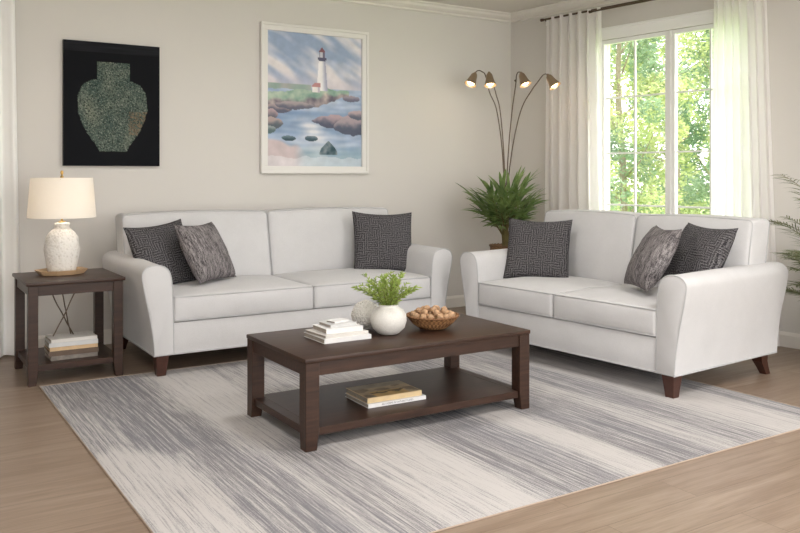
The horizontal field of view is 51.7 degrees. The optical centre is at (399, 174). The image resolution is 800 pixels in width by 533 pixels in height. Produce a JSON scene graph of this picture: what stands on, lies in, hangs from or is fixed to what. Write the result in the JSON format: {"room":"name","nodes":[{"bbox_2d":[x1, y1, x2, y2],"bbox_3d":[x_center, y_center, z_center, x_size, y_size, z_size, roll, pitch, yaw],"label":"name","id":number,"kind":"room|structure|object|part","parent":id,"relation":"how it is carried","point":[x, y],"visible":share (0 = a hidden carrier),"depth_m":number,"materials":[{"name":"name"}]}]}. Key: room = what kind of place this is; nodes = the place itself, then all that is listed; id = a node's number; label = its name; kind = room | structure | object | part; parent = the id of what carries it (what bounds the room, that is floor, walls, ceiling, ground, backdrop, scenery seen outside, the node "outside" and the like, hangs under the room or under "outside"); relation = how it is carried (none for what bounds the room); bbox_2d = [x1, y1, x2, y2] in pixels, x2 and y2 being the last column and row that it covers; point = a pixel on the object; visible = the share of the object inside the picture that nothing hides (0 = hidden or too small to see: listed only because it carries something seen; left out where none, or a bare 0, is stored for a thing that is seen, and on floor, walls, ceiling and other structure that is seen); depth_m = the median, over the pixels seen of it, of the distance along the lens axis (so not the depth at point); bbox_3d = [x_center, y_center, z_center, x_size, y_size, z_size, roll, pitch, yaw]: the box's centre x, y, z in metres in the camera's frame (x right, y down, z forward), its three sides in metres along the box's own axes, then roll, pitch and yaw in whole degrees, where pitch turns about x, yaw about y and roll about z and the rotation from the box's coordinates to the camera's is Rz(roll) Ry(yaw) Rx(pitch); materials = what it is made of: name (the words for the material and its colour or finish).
{"room":"living room","nodes":[
{"label":"living room","id":0,"kind":"room"},
{"bbox_2d":[15,0,510,336],"bbox_3d":[-1.884,-0.169,6.361,7.235,2.837,0.120,0,0,-32],"label":"wall","id":1,"kind":"structure","parent":0,"point":[430,132],"depth_m":6.69,"materials":[{"name":"paint"}]},
{"bbox_2d":[62,39,159,165],"bbox_3d":[-2.130,-0.520,6.111,0.690,0.907,0.036,0,0,-32],"label":"print","id":2,"kind":"object","parent":1,"relation":"attached to","point":[111,91],"visible":1,"depth_m":6.09,"materials":[{"name":"black paper"}]},
{"bbox_2d":[25,295,464,348],"bbox_3d":[-1.856,1.196,6.298,7.015,0.108,0.016,0,0,-32],"label":"baseboard","id":3,"kind":"structure","parent":1,"relation":"attached to","point":[457,300],"depth_m":6.12,"materials":[{"name":"white paint"}]},
{"bbox_2d":[260,21,368,173],"bbox_3d":[-0.711,-0.633,7.009,1.014,1.243,0.040,0,0,-32],"label":"framed painting","id":4,"kind":"object","parent":1,"relation":"attached to","point":[314,81],"visible":1,"depth_m":6.99,"materials":[{"name":"multicoloured paper"}]},
{"bbox_2d":[332,0,510,22],"bbox_3d":[-1.837,-1.546,6.269,7.015,0.082,0.085,0,0,-32],"label":"trim","id":5,"kind":"structure","parent":1,"relation":"attached to","point":[413,5],"depth_m":7.66,"materials":[{"name":"white paint"}]},
{"bbox_3d":[-3.631,-1.361,5.105,2.420,0.065,0.122,0,0,-32],"label":"curtain rod","id":6,"kind":"object","parent":1,"relation":"attached to","visible":0},
{"bbox_2d":[0,0,19,357],"bbox_3d":[-3.070,-0.077,5.396,1.099,2.625,0.111,0,0,-32],"label":"curtain","id":7,"kind":"object","parent":6,"relation":"hanging from","point":[9,211],"visible":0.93,"depth_m":5.65,"materials":[{"name":"white fabric"}]},
{"bbox_2d":[0,306,799,532],"bbox_3d":[0.886,1.310,2.836,8.135,0.120,9.040,0,0,-32],"label":"floor","id":8,"kind":"structure","parent":0,"point":[50,482],"depth_m":3.35,"materials":[{"name":"brown wood"}]},
{"bbox_2d":[12,268,124,386],"bbox_3d":[-2.113,0.943,5.246,0.570,0.614,0.600,0,0,-32],"label":"end table","id":9,"kind":"object","parent":8,"relation":"on","point":[97,281],"visible":0.95,"depth_m":5.12,"materials":[{"name":"brown wood"}]},
{"bbox_3d":[-2.459,0.954,5.335,0.056,0.592,0.056,0,0,-32],"label":"leg","id":10,"kind":"part","parent":9,"relation":"part of","materials":[{"name":"brown wood"}]},
{"bbox_3d":[-2.181,0.954,4.896,0.056,0.592,0.056,0,0,-32],"label":"leg","id":11,"kind":"part","parent":9,"relation":"part of","materials":[{"name":"brown wood"}]},
{"bbox_2d":[35,267,87,275],"bbox_3d":[-2.179,0.621,5.309,0.300,0.030,0.240,0,0,-39],"label":"tray","id":12,"kind":"object","parent":9,"relation":"on","point":[44,272],"visible":0.84,"depth_m":5.23,"materials":[{"name":"brown wood"}]},
{"bbox_2d":[27,170,95,270],"bbox_3d":[-2.180,0.297,5.320,0.416,0.655,0.416,0,0,-32],"label":"table lamp","id":13,"kind":"object","parent":12,"relation":"on","point":[61,198],"visible":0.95,"depth_m":5.20,"materials":[{"name":"white ceramic"}]},
{"bbox_3d":[-2.180,0.145,5.320,0.416,0.255,0.416,0,0,-32],"label":"lamp shade","id":14,"kind":"part","parent":13,"relation":"part of","materials":[{"name":"white fabric"}]},
{"bbox_2d":[18,342,112,371],"bbox_3d":[-2.113,1.150,5.246,0.518,0.036,0.548,0,0,-32],"label":"shelf","id":15,"kind":"object","parent":9,"relation":"attached to","point":[105,354],"depth_m":5.06,"materials":[{"name":"brown wood"}]},
{"bbox_2d":[45,352,97,360],"bbox_3d":[-2.064,1.118,5.175,0.275,0.027,0.210,0,0,-34],"label":"book","id":16,"kind":"object","parent":9,"relation":"on","point":[63,357],"visible":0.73,"depth_m":5.08,"materials":[{"name":"grey paper"}]},
{"bbox_2d":[44,346,98,356],"bbox_3d":[-2.064,1.089,5.175,0.290,0.029,0.220,0,0,-31],"label":"book","id":17,"kind":"object","parent":16,"relation":"on","point":[92,349],"visible":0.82,"depth_m":5.08,"materials":[{"name":"brown paper"}]},
{"bbox_2d":[44,343,97,351],"bbox_3d":[-2.064,1.063,5.175,0.280,0.023,0.210,0,0,-32],"label":"book","id":18,"kind":"object","parent":17,"relation":"on","point":[94,344],"visible":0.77,"depth_m":5.09,"materials":[{"name":"beige paper"}]},
{"bbox_2d":[44,338,97,347],"bbox_3d":[-2.064,1.038,5.175,0.285,0.026,0.210,0,0,-31],"label":"book","id":19,"kind":"object","parent":18,"relation":"on","point":[89,341],"visible":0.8,"depth_m":5.09,"materials":[{"name":"white paper"}]},
{"bbox_2d":[45,330,96,342],"bbox_3d":[-2.064,1.014,5.175,0.270,0.020,0.200,0,0,-34],"label":"book","id":20,"kind":"object","parent":19,"relation":"on","point":[80,335],"visible":1,"depth_m":5.13,"materials":[{"name":"white paper"}]},
{"bbox_2d":[52,294,73,335],"bbox_3d":[-2.100,0.832,5.161,0.199,0.340,0.052,0,0,-32],"label":"ornament","id":21,"kind":"object","parent":20,"relation":"on","point":[66,321],"visible":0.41,"depth_m":5.15,"materials":[{"name":"brown metal"}]},
{"bbox_3d":[-2.046,0.954,5.597,0.056,0.592,0.056,0,0,-32],"label":"leg","id":22,"kind":"part","parent":9,"relation":"part of","materials":[{"name":"brown wood"}]},
{"bbox_3d":[-1.767,0.954,5.158,0.056,0.592,0.056,0,0,-32],"label":"leg","id":23,"kind":"part","parent":9,"relation":"part of","materials":[{"name":"brown wood"}]},
{"bbox_2d":[102,207,451,376],"bbox_3d":[-0.867,0.756,6.079,2.331,0.987,1.085,0,0,-32],"label":"sofa","id":24,"kind":"object","parent":8,"relation":"on","point":[294,267],"visible":0.78,"depth_m":5.76,"materials":[{"name":"grey fabric"}]},
{"bbox_3d":[-1.978,1.181,5.897,0.080,0.137,0.137,0,0,-32],"label":"leg","id":25,"kind":"part","parent":24,"relation":"part of","materials":[{"name":"brown wood"}]},
{"bbox_3d":[-1.770,0.829,5.515,0.194,0.571,1.070,0,0,-32],"label":"arm","id":26,"kind":"part","parent":24,"relation":"part of","materials":[{"name":"grey fabric"}]},
{"bbox_2d":[123,219,195,283],"bbox_3d":[-1.606,0.548,5.611,0.238,0.479,0.518,0,0,37],"label":"throw pillow","id":27,"kind":"object","parent":24,"relation":"on","point":[159,244],"visible":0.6,"depth_m":5.54,"materials":[{"name":"grey fabric"}]},
{"bbox_3d":[-1.487,1.181,5.123,0.079,0.137,0.084,0,0,-32],"label":"leg","id":28,"kind":"part","parent":24,"relation":"part of","materials":[{"name":"brown wood"}]},
{"bbox_2d":[116,210,270,275],"bbox_3d":[-1.497,0.520,6.058,1.086,0.513,0.313,0,0,-32],"label":"cushion","id":29,"kind":"object","parent":24,"relation":"on","point":[246,234],"depth_m":6.10,"materials":[{"name":"grey fabric"}]},
{"bbox_2d":[173,222,235,283],"bbox_3d":[-1.323,0.522,5.635,0.252,0.391,0.440,0,0,23],"label":"throw pillow","id":30,"kind":"object","parent":24,"relation":"on","point":[205,252],"visible":1,"depth_m":5.51,"materials":[{"name":"grey fabric"}]},
{"bbox_2d":[173,275,312,319],"bbox_3d":[-1.197,0.820,5.696,0.972,0.191,0.791,0,0,-32],"label":"seat cushion","id":31,"kind":"object","parent":24,"relation":"on","point":[240,297],"depth_m":5.41,"materials":[{"name":"grey fabric"}]},
{"bbox_3d":[-0.865,1.016,6.076,1.965,0.197,1.034,0,0,-32],"label":"rail","id":32,"kind":"part","parent":24,"relation":"part of","materials":[{"name":"grey fabric"}]},
{"bbox_2d":[261,207,387,274],"bbox_3d":[-0.580,0.520,6.641,1.086,0.514,0.312,0,0,-32],"label":"cushion","id":33,"kind":"object","parent":24,"relation":"on","point":[308,238],"depth_m":6.43,"materials":[{"name":"grey fabric"}]},
{"bbox_2d":[274,268,429,306],"bbox_3d":[-0.377,0.819,6.216,0.972,0.192,0.791,0,0,-32],"label":"seat cushion","id":34,"kind":"object","parent":24,"relation":"on","point":[330,287],"depth_m":5.98,"materials":[{"name":"grey fabric"}]},
{"bbox_2d":[352,211,411,270],"bbox_3d":[-0.132,0.528,6.500,0.489,0.487,0.219,0,0,-10],"label":"throw pillow","id":35,"kind":"object","parent":24,"relation":"on","point":[381,241],"visible":0.94,"depth_m":6.43,"materials":[{"name":"grey fabric"}]},
{"bbox_3d":[0.028,0.829,6.656,0.194,0.571,1.070,0,0,-32],"label":"arm","id":36,"kind":"part","parent":24,"relation":"part of","materials":[{"name":"grey fabric"}]},
{"bbox_2d":[39,344,799,532],"bbox_3d":[0.067,1.246,4.548,3.369,0.007,2.876,0,0,-32],"label":"rug","id":37,"kind":"object","parent":8,"relation":"on","point":[182,447],"visible":0.69,"depth_m":3.81,"materials":[{"name":"beige carpet"}]},
{"bbox_2d":[246,313,529,452],"bbox_3d":[-0.051,1.034,4.336,1.325,0.418,0.700,0,0,-32],"label":"coffee table","id":38,"kind":"object","parent":37,"relation":"on","point":[313,410],"visible":0.92,"depth_m":4.15,"materials":[{"name":"brown wood"}]},
{"bbox_3d":[-0.745,1.045,4.265,0.068,0.396,0.068,0,0,-32],"label":"leg","id":39,"kind":"part","parent":38,"relation":"part of","materials":[{"name":"brown wood"}]},
{"bbox_3d":[-0.411,1.045,3.738,0.068,0.396,0.068,0,0,-32],"label":"leg","id":40,"kind":"part","parent":38,"relation":"part of","materials":[{"name":"brown wood"}]},
{"bbox_2d":[304,332,370,343],"bbox_3d":[-0.318,0.813,4.186,0.265,0.023,0.230,0,0,-32],"label":"book","id":41,"kind":"object","parent":38,"relation":"on","point":[368,335],"visible":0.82,"depth_m":4.09,"materials":[{"name":"white paper"}]},
{"bbox_2d":[305,329,367,338],"bbox_3d":[-0.321,0.794,4.184,0.250,0.015,0.205,0,0,-36],"label":"book","id":42,"kind":"object","parent":41,"relation":"on","point":[309,331],"visible":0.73,"depth_m":4.11,"materials":[{"name":"white paper"}]},
{"bbox_2d":[312,324,362,334],"bbox_3d":[-0.318,0.773,4.186,0.205,0.025,0.165,0,0,-31],"label":"book","id":43,"kind":"object","parent":42,"relation":"on","point":[357,327],"visible":0.79,"depth_m":4.12,"materials":[{"name":"white paper"}]},
{"bbox_2d":[318,320,355,327],"bbox_3d":[-0.318,0.752,4.186,0.150,0.016,0.125,0,0,-35],"label":"book","id":44,"kind":"object","parent":43,"relation":"on","point":[323,323],"visible":0.82,"depth_m":4.14,"materials":[{"name":"white paper"}]},
{"bbox_2d":[326,318,348,323],"bbox_3d":[-0.318,0.739,4.186,0.070,0.010,0.100,0,0,43],"label":"book","id":45,"kind":"object","parent":44,"relation":"on","point":[336,320],"visible":1,"depth_m":4.16,"materials":[{"name":"white paper"}]},
{"bbox_2d":[351,300,377,328],"bbox_3d":[-0.183,0.745,4.407,0.148,0.154,0.153,0,0,-27],"label":"sphere","id":46,"kind":"object","parent":38,"relation":"on","point":[362,310],"visible":0.66,"depth_m":4.36,"materials":[{"name":"white ceramic"}]},
{"bbox_2d":[345,393,425,408],"bbox_3d":[-0.075,1.134,4.234,0.335,0.020,0.250,0,0,-31],"label":"book","id":47,"kind":"object","parent":38,"relation":"on","point":[420,397],"visible":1,"depth_m":4.13,"materials":[{"name":"paper"}]},
{"bbox_2d":[346,380,421,403],"bbox_3d":[-0.084,1.111,4.233,0.315,0.026,0.235,0,0,-31],"label":"book","id":48,"kind":"object","parent":47,"relation":"on","point":[385,391],"visible":1,"depth_m":4.19,"materials":[{"name":"paper"}]},
{"bbox_2d":[255,367,517,434],"bbox_3d":[-0.051,1.163,4.336,1.289,0.036,0.664,0,0,-32],"label":"shelf","id":49,"kind":"object","parent":38,"relation":"attached to","point":[444,388],"depth_m":4.21,"materials":[{"name":"brown wood"}]},
{"bbox_2d":[370,304,406,334],"bbox_3d":[-0.060,0.747,4.285,0.191,0.154,0.191,0,0,-32],"label":"vase","id":50,"kind":"object","parent":38,"relation":"on","point":[390,319],"visible":0.91,"depth_m":4.22,"materials":[{"name":"white ceramic"}]},
{"bbox_2d":[351,271,421,305],"bbox_3d":[-0.065,0.636,4.278,0.359,0.277,0.367,0,0,-32],"label":"bunch","id":51,"kind":"object","parent":50,"relation":"in","point":[394,297],"visible":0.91,"depth_m":4.25,"materials":[{"name":"green plant"}]},
{"bbox_2d":[406,310,458,329],"bbox_3d":[0.175,0.784,4.428,0.287,0.080,0.287,0,0,-32],"label":"woven bowl","id":52,"kind":"object","parent":38,"relation":"on","point":[423,323],"visible":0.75,"depth_m":4.33,"materials":[{"name":"brown wicker"}]},
{"bbox_2d":[415,307,421,313],"bbox_3d":[0.102,0.729,4.426,0.040,0.038,0.037,0,0,19],"label":"walnut","id":53,"kind":"object","parent":52,"relation":"in","point":[418,310],"visible":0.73,"depth_m":4.41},
{"bbox_2d":[421,309,427,315],"bbox_3d":[0.132,0.730,4.369,0.037,0.038,0.039,0,0,-10],"label":"walnut","id":54,"kind":"object","parent":52,"relation":"in","point":[424,311],"visible":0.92,"depth_m":4.36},
{"bbox_2d":[433,310,439,316],"bbox_3d":[0.193,0.731,4.359,0.037,0.040,0.037,0,0,32],"label":"walnut","id":55,"kind":"object","parent":52,"relation":"in","point":[435,312],"visible":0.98,"depth_m":4.35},
{"bbox_2d":[441,308,447,313],"bbox_3d":[0.239,0.729,4.397,0.040,0.038,0.037,0,0,30],"label":"walnut","id":56,"kind":"object","parent":52,"relation":"in","point":[444,310],"visible":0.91,"depth_m":4.38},
{"bbox_3d":[0.309,1.045,4.934,0.068,0.396,0.068,0,0,-32],"label":"leg","id":57,"kind":"part","parent":38,"relation":"part of","materials":[{"name":"brown wood"}]},
{"bbox_3d":[0.644,1.045,4.407,0.068,0.396,0.068,0,0,-32],"label":"leg","id":58,"kind":"part","parent":38,"relation":"part of","materials":[{"name":"brown wood"}]},
{"bbox_2d":[489,243,507,249],"bbox_3d":[0.936,0.931,7.297,0.302,0.637,0.304,0,0,-32],"label":"woven basket","id":59,"kind":"object","parent":8,"relation":"on","point":[494,246],"visible":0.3,"depth_m":7.21,"materials":[{"name":"brown wicker"}]},
{"bbox_2d":[456,167,546,245],"bbox_3d":[0.893,0.310,7.328,0.822,0.760,0.864,0,0,-32],"label":"potted palm","id":60,"kind":"object","parent":59,"relation":"in","point":[507,209],"visible":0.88,"depth_m":7.17,"materials":[{"name":"green plant"}]},
{"bbox_2d":[464,70,560,190],"bbox_3d":[0.994,0.144,7.363,0.562,2.212,0.772,0,0,-32],"label":"floor lamp","id":61,"kind":"object","parent":8,"relation":"on","point":[553,83],"visible":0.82,"depth_m":7.50,"materials":[{"name":"brown metal"}]},
{"bbox_3d":[0.649,-0.868,7.498,0.124,0.148,0.113,0,0,-32],"label":"lamp shade","id":62,"kind":"part","parent":61,"relation":"part of","materials":[{"name":"brown metal"}]},
{"bbox_3d":[0.809,-0.858,7.391,0.113,0.147,0.109,0,0,-32],"label":"lamp shade","id":63,"kind":"part","parent":61,"relation":"part of","materials":[{"name":"brown metal"}]},
{"bbox_3d":[0.824,-0.346,7.596,0.315,1.233,0.039,0,0,-21],"label":"arm","id":64,"kind":"part","parent":61,"relation":"part of","materials":[{"name":"brown metal"}]},
{"bbox_3d":[0.875,-0.330,7.549,0.050,1.201,0.288,0,0,39],"label":"arm","id":65,"kind":"part","parent":61,"relation":"part of","materials":[{"name":"brown metal"}]},
{"bbox_3d":[1.050,-0.336,7.575,0.043,1.213,0.208,0,0,-32],"label":"arm","id":66,"kind":"part","parent":61,"relation":"part of","materials":[{"name":"brown metal"}]},
{"bbox_3d":[1.133,-0.864,7.452,0.112,0.149,0.110,0,0,1],"label":"lamp shade","id":67,"kind":"part","parent":61,"relation":"part of","materials":[{"name":"brown metal"}]},
{"bbox_3d":[1.183,-0.316,7.472,0.110,1.172,0.537,0,0,-36],"label":"arm","id":68,"kind":"part","parent":61,"relation":"part of","materials":[{"name":"brown metal"}]},
{"bbox_3d":[1.346,-0.815,7.203,0.110,0.147,0.125,0,0,-32],"label":"lamp shade","id":69,"kind":"part","parent":61,"relation":"part of","materials":[{"name":"brown metal"}]},
{"bbox_2d":[460,209,787,398],"bbox_3d":[1.422,0.756,5.557,1.093,0.988,1.881,0,0,-37],"label":"loveseat","id":70,"kind":"object","parent":8,"relation":"on","point":[692,322],"visible":0.79,"depth_m":5.06,"materials":[{"name":"grey fabric"}]},
{"bbox_3d":[0.926,0.829,6.234,1.078,0.571,0.194,0,0,-37],"label":"arm","id":71,"kind":"part","parent":70,"relation":"part of","materials":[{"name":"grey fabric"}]},
{"bbox_2d":[503,218,572,277],"bbox_3d":[1.003,0.536,5.995,0.470,0.435,0.240,0,0,19],"label":"throw pillow","id":72,"kind":"object","parent":70,"relation":"on","point":[535,249],"visible":0.96,"depth_m":5.93,"materials":[{"name":"grey fabric"}]},
{"bbox_2d":[479,276,621,315],"bbox_3d":[1.067,0.820,5.780,0.791,0.191,0.710,0,0,-37],"label":"seat cushion","id":73,"kind":"object","parent":70,"relation":"on","point":[519,296],"depth_m":5.59,"materials":[{"name":"grey fabric"}]},
{"bbox_3d":[1.419,1.016,5.554,1.042,0.197,1.515,0,0,-37],"label":"rail","id":74,"kind":"part","parent":70,"relation":"part of","materials":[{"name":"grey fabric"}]},
{"bbox_2d":[545,209,645,284],"bbox_3d":[1.418,0.520,6.092,0.312,0.513,0.860,0,0,-37],"label":"cushion","id":75,"kind":"object","parent":70,"relation":"on","point":[602,242],"depth_m":5.88,"materials":[{"name":"grey fabric"}]},
{"bbox_2d":[554,284,657,336],"bbox_3d":[1.514,0.819,5.180,0.791,0.192,0.784,0,0,-37],"label":"seat cushion","id":76,"kind":"object","parent":70,"relation":"on","point":[628,310],"depth_m":4.97,"materials":[{"name":"grey fabric"}]},
{"bbox_2d":[624,225,681,291],"bbox_3d":[1.553,0.508,5.097,0.251,0.379,0.430,0,0,-4],"label":"throw pillow","id":77,"kind":"object","parent":70,"relation":"on","point":[650,260],"visible":1,"depth_m":4.94,"materials":[{"name":"grey fabric"}]},
{"bbox_3d":[1.522,1.181,4.621,0.084,0.137,0.079,0,0,-37],"label":"leg","id":78,"kind":"part","parent":70,"relation":"part of","materials":[{"name":"brown wood"}]},
{"bbox_2d":[661,222,737,278],"bbox_3d":[1.818,0.505,5.051,0.259,0.402,0.450,0,0,-18],"label":"throw pillow","id":79,"kind":"object","parent":70,"relation":"on","point":[699,248],"visible":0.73,"depth_m":4.95,"materials":[{"name":"grey fabric"}]},
{"bbox_2d":[630,214,768,286],"bbox_3d":[1.933,0.520,5.400,0.312,0.514,0.860,0,0,-37],"label":"cushion","id":80,"kind":"object","parent":70,"relation":"on","point":[749,248],"depth_m":5.13,"materials":[{"name":"grey fabric"}]},
{"bbox_3d":[1.930,0.829,4.888,1.078,0.571,0.194,0,0,-37],"label":"arm","id":81,"kind":"part","parent":70,"relation":"part of","materials":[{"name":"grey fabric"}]},
{"bbox_3d":[2.263,1.181,5.173,0.137,0.137,0.080,0,0,-37],"label":"leg","id":82,"kind":"part","parent":70,"relation":"part of","materials":[{"name":"brown wood"}]},
{"bbox_3d":[2.896,1.095,5.272,0.320,0.310,0.320,0,0,-32],"label":"plant pot","id":83,"kind":"object","parent":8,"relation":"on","visible":0},
{"bbox_2d":[767,174,799,297],"bbox_3d":[2.673,0.483,5.000,1.080,0.980,1.769,0,0,-38],"label":"palm","id":84,"kind":"object","parent":83,"relation":"in","point":[796,254],"visible":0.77,"depth_m":5.52,"materials":[{"name":"green plant"}]},
{"bbox_2d":[421,0,567,12],"bbox_3d":[0.886,-1.662,2.836,8.135,0.150,9.040,0,0,-32],"label":"ceiling","id":85,"kind":"structure","parent":0,"point":[510,6],"depth_m":7.63,"materials":[{"name":"paint"}]},
{"bbox_2d":[511,0,799,333],"bbox_3d":[3.935,-0.169,4.688,0.140,2.837,9.000,0,0,-38],"label":"wall","id":86,"kind":"structure","parent":0,"point":[528,37],"depth_m":6.49,"materials":[{"name":"paint"}]},
{"bbox_2d":[511,0,624,22],"bbox_3d":[3.847,-1.546,4.619,0.085,0.082,9.000,0,0,-38],"label":"trim","id":87,"kind":"structure","parent":86,"relation":"attached to","point":[570,5],"depth_m":7.66,"materials":[{"name":"white paint"}]},
{"bbox_2d":[540,0,642,21],"bbox_3d":[2.095,-1.433,6.819,0.117,0.065,2.405,0,0,-38],"label":"curtain rod","id":88,"kind":"object","parent":86,"relation":"attached to","point":[585,11],"visible":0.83,"depth_m":7.32,"materials":[{"name":"brown metal"}]},
{"bbox_2d":[545,7,601,212],"bbox_3d":[1.570,-0.116,7.421,0.111,2.692,0.698,0,0,-39],"label":"sheer curtain","id":89,"kind":"object","parent":88,"relation":"hanging from","point":[573,142],"visible":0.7,"depth_m":7.42,"materials":[{"name":"white fabric"}]},
{"bbox_2d":[711,0,779,345],"bbox_3d":[2.563,-0.116,6.147,0.109,2.692,0.549,0,0,-40],"label":"sheer curtain","id":90,"kind":"object","parent":88,"relation":"hanging from","point":[742,166],"visible":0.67,"depth_m":6.15,"materials":[{"name":"white fabric"}]},
{"bbox_2d":[588,0,653,12],"bbox_3d":[2.262,-1.401,6.559,0.174,0.072,1.790,0,0,-38],"label":"curtain rod","id":91,"kind":"object","parent":86,"relation":"attached to","point":[589,11],"visible":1,"depth_m":6.95,"materials":[{"name":"brown metal"}]},
{"bbox_2d":[602,9,713,214],"bbox_3d":[2.213,-0.278,6.772,0.105,2.035,1.615,0,0,-38],"label":"window","id":92,"kind":"structure","parent":86,"relation":"in","point":[671,151],"depth_m":6.79,"materials":[{"name":"white plastic"}]},
{"bbox_3d":[2.014,-0.280,7.067,0.044,1.814,0.688,0,0,-38],"label":"frame","id":93,"kind":"part","parent":92,"relation":"part of","materials":[{"name":"white plastic"}]},
{"bbox_3d":[2.453,-0.280,6.508,0.044,1.814,0.688,0,0,-38],"label":"frame","id":94,"kind":"part","parent":92,"relation":"part of","materials":[{"name":"white plastic"}]},
{"bbox_2d":[779,331,799,348],"bbox_3d":[3.874,1.196,4.640,0.016,0.108,9.000,0,0,-38],"label":"baseboard","id":95,"kind":"structure","parent":86,"relation":"attached to","point":[787,339],"depth_m":5.97,"materials":[{"name":"white paint"}]},
{"label":"outside","id":96,"kind":"structure","parent":0,"visible":0},
{"bbox_2d":[611,193,709,213],"bbox_3d":[7.307,1.600,16.481,90.000,0.100,80.000,0,0,-32],"label":"ground","id":97,"kind":"structure","parent":96,"point":[633,193],"depth_m":49.20,"materials":[{"name":"green plant"}]},
{"bbox_2d":[610,36,704,213],"bbox_3d":[2.865,-0.759,10.643,1.889,4.624,1.831,0,0,40],"label":"tree","id":98,"kind":"object","parent":97,"relation":"on","point":[655,109],"visible":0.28,"depth_m":10.36,"materials":[{"name":"green plant"}]},
{"bbox_2d":[610,31,709,213],"bbox_3d":[4.618,-1.691,13.867,2.889,6.486,2.664,0,0,-20],"label":"tree","id":99,"kind":"object","parent":97,"relation":"on","point":[623,58],"visible":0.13,"depth_m":13.89,"materials":[{"name":"green plant"}]},
{"bbox_2d":[610,37,709,214],"bbox_3d":[5.670,-2.590,19.517,5.452,8.284,5.433,0,0,-32],"label":"tree","id":100,"kind":"object","parent":97,"relation":"on","point":[656,55],"visible":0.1,"depth_m":18.48,"materials":[{"name":"green plant"}]},
{"bbox_2d":[661,30,709,214],"bbox_3d":[4.599,-0.898,11.253,1.917,4.902,1.980,0,0,-13],"label":"tree","id":101,"kind":"object","parent":97,"relation":"on","point":[691,192],"visible":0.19,"depth_m":11.29,"materials":[{"name":"green plant"}]}
]}

